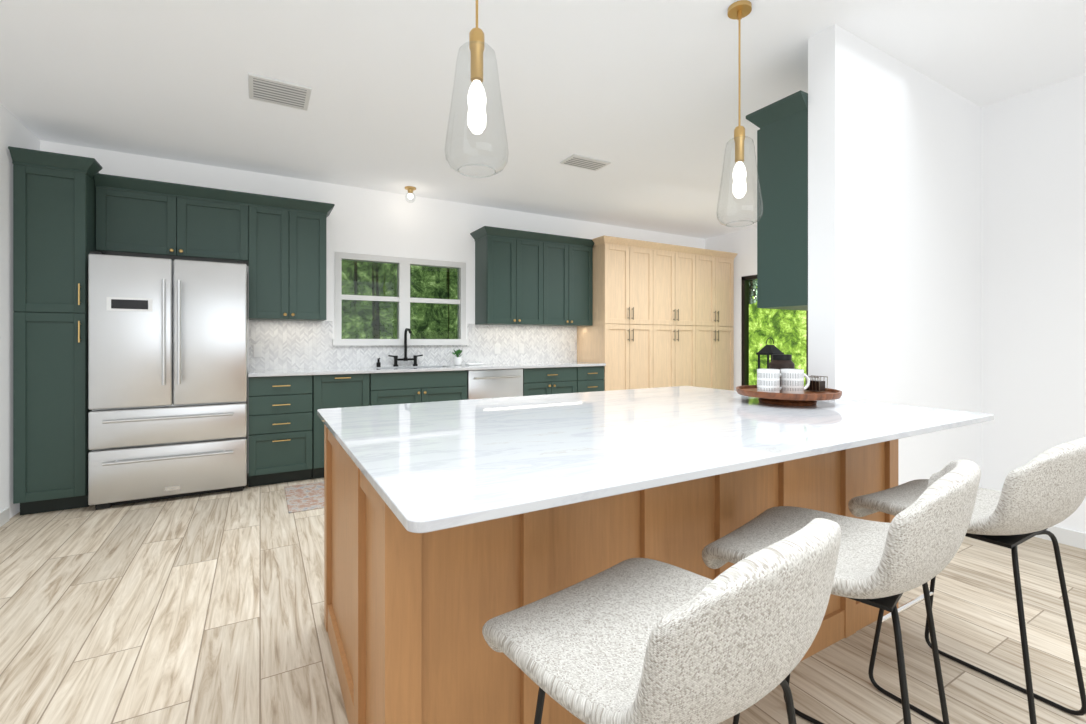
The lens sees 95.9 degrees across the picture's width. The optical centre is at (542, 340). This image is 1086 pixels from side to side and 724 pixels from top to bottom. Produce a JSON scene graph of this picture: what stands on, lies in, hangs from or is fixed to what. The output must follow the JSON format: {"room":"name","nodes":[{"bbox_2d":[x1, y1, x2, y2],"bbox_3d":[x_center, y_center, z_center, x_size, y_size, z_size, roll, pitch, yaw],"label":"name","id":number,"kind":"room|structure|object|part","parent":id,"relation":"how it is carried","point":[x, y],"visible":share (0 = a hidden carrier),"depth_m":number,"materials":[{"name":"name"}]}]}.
{"room":"kitchen","nodes":[
{"label":"kitchen","id":0,"kind":"room"},
{"bbox_2d":[0,104,39,517],"bbox_3d":[-1.795,-0.170,0.089,0.120,2.720,8.350,0,0,-30],"label":"wall","id":1,"kind":"structure","parent":0,"point":[15,132],"depth_m":3.25,"materials":[{"name":"white paint"}]},
{"bbox_2d":[0,507,9,526],"bbox_3d":[-1.595,1.145,-0.124,0.012,0.090,7.780,0,0,-30],"label":"baseboard","id":2,"kind":"structure","parent":1,"relation":"attached to","point":[4,514],"depth_m":3.18,"materials":[{"name":"white wood"}]},
{"bbox_2d":[40,140,704,472],"bbox_3d":[-0.730,-0.170,5.595,7.470,2.720,0.120,0,0,-30],"label":"wall","id":3,"kind":"structure","parent":0,"point":[368,221],"depth_m":4.98,"materials":[{"name":"white paint"}]},
{"bbox_2d":[94,173,249,262],"bbox_3d":[-2.981,-0.944,4.021,0.974,0.537,0.346,0,0,-30],"label":"upper cabinet","id":4,"kind":"object","parent":3,"relation":"attached to","point":[151,219],"depth_m":3.85,"materials":[{"name":"green wood"}]},
{"bbox_2d":[253,345,261,356],"bbox_3d":[-2.587,0.090,4.440,0.072,0.116,0.008,0,0,-30],"label":"electrical outlet plate","id":5,"kind":"object","parent":3,"relation":"attached to","point":[257,350],"depth_m":4.44,"materials":[{"name":"white plastic"}]},
{"bbox_2d":[246,193,329,320],"bbox_3d":[-2.297,-0.701,4.415,0.605,1.022,0.346,0,0,-30],"label":"upper cabinet","id":6,"kind":"object","parent":3,"relation":"attached to","point":[276,244],"depth_m":4.26,"materials":[{"name":"green wood"}]},
{"bbox_2d":[333,252,468,345],"bbox_3d":[-1.457,-0.412,5.133,1.390,0.915,0.132,0,0,-30],"label":"window","id":7,"kind":"structure","parent":3,"relation":"in","point":[403,299],"depth_m":5.09,"materials":[{"name":"white"}]},
{"bbox_2d":[249,320,576,369],"bbox_3d":[-1.110,0.033,5.301,3.550,0.455,0.008,0,0,-30],"label":"backsplash","id":8,"kind":"structure","parent":3,"relation":"attached to","point":[295,344],"depth_m":5.04,"materials":[{"name":"tile"}]},
{"bbox_2d":[494,344,499,353],"bbox_3d":[-0.526,0.090,5.630,0.072,0.116,0.008,0,0,-30],"label":"electrical outlet plate","id":9,"kind":"object","parent":3,"relation":"attached to","point":[496,346],"depth_m":5.62,"materials":[{"name":"white plastic"}]},
{"bbox_2d":[474,226,549,325],"bbox_3d":[-0.353,-0.686,5.538,0.747,1.003,0.346,0,0,-30],"label":"upper cabinet","id":10,"kind":"object","parent":3,"relation":"attached to","point":[531,278],"depth_m":5.38,"materials":[{"name":"green wood"}]},
{"bbox_2d":[550,234,593,325],"bbox_3d":[0.189,-0.686,5.851,0.747,1.003,0.346,0,0,-30],"label":"upper cabinet","id":11,"kind":"object","parent":3,"relation":"attached to","point":[571,259],"depth_m":5.73,"materials":[{"name":"green wood"}]},
{"bbox_2d":[570,342,574,350],"bbox_3d":[0.375,0.070,6.150,0.072,0.116,0.008,0,0,-30],"label":"electrical outlet plate","id":12,"kind":"object","parent":3,"relation":"attached to","point":[572,344],"depth_m":6.14,"materials":[{"name":"white plastic"}]},
{"bbox_2d":[0,473,1085,723],"bbox_3d":[1.387,1.220,1.927,7.470,0.060,8.590,0,0,-30],"label":"floor","id":13,"kind":"structure","parent":0,"point":[202,609],"depth_m":2.01,"materials":[{"name":"brown wood"}]},
{"bbox_2d":[8,146,101,514],"bbox_3d":[-3.477,-0.045,3.585,0.431,2.470,0.605,0,0,-30],"label":"tall cabinet","id":14,"kind":"object","parent":13,"relation":"on","point":[54,219],"visible":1,"depth_m":3.37,"materials":[{"name":"green wood"}]},
{"bbox_2d":[88,251,247,509],"bbox_3d":[-2.881,0.282,3.864,0.945,1.815,0.666,0,0,-30],"label":"fridge","id":15,"kind":"object","parent":13,"relation":"on","point":[168,375],"visible":1,"depth_m":3.60,"materials":[{"name":"silver metal"}]},
{"bbox_2d":[248,376,323,486],"bbox_3d":[-2.269,0.740,4.300,0.534,0.900,0.576,0,0,-30],"label":"base cabinet","id":16,"kind":"object","parent":13,"relation":"on","point":[285,433],"depth_m":4.06,"materials":[{"name":"green wood"}]},
{"bbox_2d":[248,362,605,375],"bbox_3d":[-0.958,0.274,5.041,3.546,0.028,0.604,0,0,-30],"label":"countertop","id":17,"kind":"structure","parent":16,"relation":"on","point":[415,368],"depth_m":4.63,"materials":[{"name":"white stone"}]},
{"bbox_2d":[452,349,461,364],"bbox_3d":[-0.925,0.170,5.274,0.098,0.178,0.164,0,0,-30],"label":"plant pot","id":18,"kind":"object","parent":17,"relation":"on","point":[457,359],"visible":1,"depth_m":5.24,"materials":[{"name":"white ceramic"}]},
{"bbox_2d":[465,363,482,364],"bbox_3d":[-0.750,0.249,5.329,0.170,0.019,0.120,0,0,-30],"label":"dish","id":19,"kind":"object","parent":17,"relation":"on","point":[473,363],"visible":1,"depth_m":5.28,"materials":[{"name":"white ceramic"}]},
{"bbox_2d":[284,481,323,512],"bbox_3d":[-1.759,1.186,3.776,0.390,0.008,0.700,0,0,-30],"label":"rug","id":20,"kind":"object","parent":13,"relation":"on","point":[304,497],"visible":0.6,"depth_m":3.73,"materials":[{"name":"fabric"}]},
{"bbox_2d":[324,372,379,408],"bbox_3d":[-1.864,0.740,4.534,0.527,0.900,0.576,0,0,-30],"label":"base cabinet","id":21,"kind":"object","parent":13,"relation":"on","point":[339,391],"depth_m":4.32,"materials":[{"name":"green wood"}]},
{"bbox_2d":[380,372,466,404],"bbox_3d":[-1.318,0.740,4.849,0.987,0.900,0.576,0,0,-30],"label":"base cabinet","id":22,"kind":"object","parent":13,"relation":"on","point":[395,387],"depth_m":4.62,"materials":[{"name":"green wood"}]},
{"bbox_2d":[467,369,522,399],"bbox_3d":[-0.599,0.741,5.218,0.610,0.898,0.616,0,0,-30],"label":"dishwasher","id":23,"kind":"object","parent":13,"relation":"on","point":[492,383],"visible":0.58,"depth_m":4.98,"materials":[{"name":"silver metal"}]},
{"bbox_2d":[500,368,579,395],"bbox_3d":[-0.053,0.740,5.579,0.679,0.900,0.576,0,0,-30],"label":"base cabinet","id":24,"kind":"object","parent":13,"relation":"on","point":[536,381],"depth_m":5.32,"materials":[{"name":"green wood"}]},
{"bbox_2d":[580,368,603,391],"bbox_3d":[0.377,0.740,5.828,0.443,0.900,0.576,0,0,-30],"label":"base cabinet","id":25,"kind":"object","parent":13,"relation":"on","point":[591,379],"depth_m":5.60,"materials":[{"name":"green wood"}]},
{"bbox_2d":[324,426,897,723],"bbox_3d":[0.322,0.751,2.129,2.215,0.878,1.180,0,0,-30],"label":"kitchen island","id":26,"kind":"object","parent":13,"relation":"on","point":[405,619],"depth_m":1.32,"materials":[{"name":"brown wood"}]},
{"bbox_2d":[317,386,993,537],"bbox_3d":[0.413,0.300,2.011,2.312,0.021,1.510,0,0,-30],"label":"island countertop","id":27,"kind":"structure","parent":26,"relation":"on","point":[436,467],"depth_m":1.43,"materials":[{"name":"white stone"}]},
{"bbox_2d":[736,338,841,405],"bbox_3d":[1.145,0.136,2.301,0.444,0.308,0.444,0,0,-30],"label":"tray","id":28,"kind":"object","parent":27,"relation":"on","point":[780,379],"visible":1,"depth_m":2.19,"materials":[{"name":"brown wood"}]},
{"bbox_2d":[756,368,786,395],"bbox_3d":[1.030,0.183,2.203,0.130,0.112,0.094,0,0,-5],"label":"mug","id":29,"kind":"object","parent":28,"relation":"on","point":[768,380],"depth_m":2.17,"materials":[{"name":"white ceramic"}]},
{"bbox_2d":[769,354,794,391],"bbox_3d":[1.142,0.152,2.345,0.110,0.174,0.110,0,0,-30],"label":"jar","id":30,"kind":"object","parent":28,"relation":"on","point":[778,361],"depth_m":2.31,"materials":[{"name":"black"}]},
{"bbox_2d":[780,368,809,395],"bbox_3d":[1.136,0.183,2.200,0.130,0.112,0.094,0,0,-5],"label":"mug","id":31,"kind":"object","parent":28,"relation":"on","point":[792,380],"depth_m":2.16,"materials":[{"name":"white ceramic"}]},
{"bbox_2d":[802,375,827,391],"bbox_3d":[1.291,0.202,2.327,0.074,0.069,0.083,0,0,-30],"label":"basket","id":32,"kind":"object","parent":28,"relation":"on","point":[815,385],"depth_m":2.30,"materials":[{"name":"grey metal"}]},
{"bbox_2d":[577,235,656,390],"bbox_3d":[0.924,-0.010,6.143,0.806,2.400,0.575,0,0,-30],"label":"tall cabinet","id":33,"kind":"object","parent":13,"relation":"on","point":[622,335],"depth_m":5.87,"materials":[{"name":"brown wood"}]},
{"bbox_2d":[482,518,840,723],"bbox_3d":[0.218,0.734,0.913,0.509,0.910,0.563,0,0,-40],"label":"stool","id":34,"kind":"object","parent":13,"relation":"on","point":[639,641],"visible":1,"depth_m":0.70,"materials":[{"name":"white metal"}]},
{"bbox_2d":[657,243,700,387],"bbox_3d":[1.541,-0.010,6.499,0.869,2.400,0.575,0,0,-30],"label":"tall cabinet","id":35,"kind":"object","parent":13,"relation":"on","point":[663,314],"depth_m":6.28,"materials":[{"name":"brown wood"}]},
{"bbox_2d":[701,248,736,390],"bbox_3d":[2.158,-0.010,6.856,0.807,2.400,0.575,0,0,-30],"label":"tall cabinet","id":36,"kind":"object","parent":13,"relation":"on","point":[717,267],"depth_m":6.64,"materials":[{"name":"brown wood"}]},
{"bbox_2d":[702,459,980,723],"bbox_3d":[0.778,0.734,1.294,0.509,0.910,0.563,0,0,-44],"label":"stool","id":37,"kind":"object","parent":13,"relation":"on","point":[915,544],"visible":0.79,"depth_m":1.06,"materials":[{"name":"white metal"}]},
{"bbox_3d":[0.776,0.458,1.296,0.531,0.366,0.576,0,0,-44],"label":"seat","id":38,"kind":"part","parent":37,"relation":"part of","materials":[{"name":"fabric"}]},
{"bbox_2d":[848,437,1085,723],"bbox_3d":[1.410,0.734,1.618,0.509,0.910,0.563,0,0,-30],"label":"stool","id":39,"kind":"object","parent":13,"relation":"on","point":[1041,493],"visible":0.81,"depth_m":1.38,"materials":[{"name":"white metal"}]},
{"bbox_3d":[1.409,0.458,1.620,0.531,0.366,0.576,0,0,-30],"label":"seat","id":40,"kind":"part","parent":39,"relation":"part of","materials":[{"name":"fabric"}]},
{"bbox_2d":[0,0,1085,238],"bbox_3d":[1.387,-1.570,1.927,7.470,0.080,8.590,0,0,-30],"label":"ceiling","id":41,"kind":"structure","parent":0,"point":[640,96],"depth_m":2.87,"materials":[{"name":"white paint"}]},
{"bbox_2d":[248,73,311,110],"bbox_3d":[-1.619,-1.523,3.014,0.330,0.014,0.320,0,0,-30],"label":"ceiling vent","id":42,"kind":"object","parent":41,"relation":"in","point":[275,91],"visible":0.94,"depth_m":2.99,"materials":[{"name":"white metal"}]},
{"bbox_2d":[405,186,415,202],"bbox_3d":[-1.324,-1.455,4.894,0.110,0.150,0.110,0,0,-30],"label":"flush ceiling light","id":43,"kind":"object","parent":41,"relation":"attached to","point":[410,189],"visible":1,"depth_m":4.87,"materials":[{"name":"white glass"}]},
{"bbox_2d":[445,0,508,177],"bbox_3d":[-0.209,-1.032,1.550,0.200,0.994,0.200,0,0,-30],"label":"pendant light","id":44,"kind":"object","parent":41,"relation":"hanging from","point":[476,116],"visible":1,"depth_m":1.53,"materials":[{"name":"clear glass"}]},
{"bbox_2d":[560,154,610,170],"bbox_3d":[0.362,-1.523,4.193,0.380,0.014,0.220,0,0,-30],"label":"ceiling vent","id":45,"kind":"object","parent":41,"relation":"in","point":[583,162],"visible":0.98,"depth_m":4.17,"materials":[{"name":"white metal"}]},
{"bbox_2d":[716,0,762,226],"bbox_3d":[0.902,-1.032,2.249,0.200,0.994,0.200,0,0,-30],"label":"pendant light","id":46,"kind":"object","parent":41,"relation":"hanging from","point":[739,10],"visible":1,"depth_m":2.24,"materials":[{"name":"clear glass"}]},
{"bbox_3d":[0.902,-0.730,2.249,0.200,0.390,0.200,0,0,-30],"label":"lamp shade","id":47,"kind":"part","parent":46,"relation":"part of","materials":[{"name":"clear glass"}]},
{"bbox_2d":[705,227,756,390],"bbox_3d":[3.401,-0.170,5.790,0.120,2.720,3.672,0,0,-30],"label":"wall","id":48,"kind":"structure","parent":0,"point":[742,244],"depth_m":6.84,"materials":[{"name":"white paint"}]},
{"bbox_2d":[741,275,807,385],"bbox_3d":[3.031,0.150,6.380,0.090,2.080,0.980,0,0,-30],"label":"patio door","id":49,"kind":"structure","parent":48,"relation":"in","point":[745,344],"depth_m":6.75,"materials":[{"name":"black"}]},
{"bbox_2d":[808,24,980,486],"bbox_3d":[2.890,-0.170,3.297,3.497,2.720,0.135,0,0,-30],"label":"wall","id":50,"kind":"structure","parent":0,"point":[894,230],"depth_m":2.65,"materials":[{"name":"white paint"}]},
{"bbox_2d":[746,90,807,310],"bbox_3d":[1.884,-0.721,2.986,1.551,1.078,0.325,0,0,-30],"label":"upper cabinet","id":51,"kind":"object","parent":50,"relation":"attached to","point":[782,222],"visible":0.29,"depth_m":2.60,"materials":[{"name":"green wood"}]},
{"bbox_2d":[981,74,1085,532],"bbox_3d":[4.058,-0.170,1.271,0.120,2.720,4.543,0,0,-30],"label":"wall","id":52,"kind":"structure","parent":0,"point":[1033,272],"depth_m":2.99,"materials":[{"name":"white paint"}]},
{"bbox_2d":[1034,526,1085,549],"bbox_3d":[4.001,1.145,1.238,0.012,0.090,4.543,0,0,-30],"label":"baseboard","id":53,"kind":"structure","parent":52,"relation":"attached to","point":[1073,538],"depth_m":2.86,"materials":[{"name":"white wood"}]},
{"label":"outside","id":54,"kind":"structure","parent":0,"visible":0},
{"bbox_2d":[342,260,457,338],"bbox_3d":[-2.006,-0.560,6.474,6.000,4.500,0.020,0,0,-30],"label":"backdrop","id":55,"kind":"structure","parent":54,"point":[447,293],"depth_m":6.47,"materials":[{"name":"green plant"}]},
{"bbox_2d":[749,279,805,385],"bbox_3d":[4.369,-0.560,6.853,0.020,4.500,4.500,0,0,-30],"label":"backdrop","id":56,"kind":"structure","parent":54,"point":[753,339],"depth_m":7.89,"materials":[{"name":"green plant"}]},
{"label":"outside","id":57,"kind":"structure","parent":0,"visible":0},
{"bbox_2d":[749,280,756,303],"bbox_3d":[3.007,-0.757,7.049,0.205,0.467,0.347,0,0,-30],"label":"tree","id":58,"kind":"object","parent":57,"point":[753,290],"depth_m":6.98,"materials":[{"name":"green plant"}]}
]}

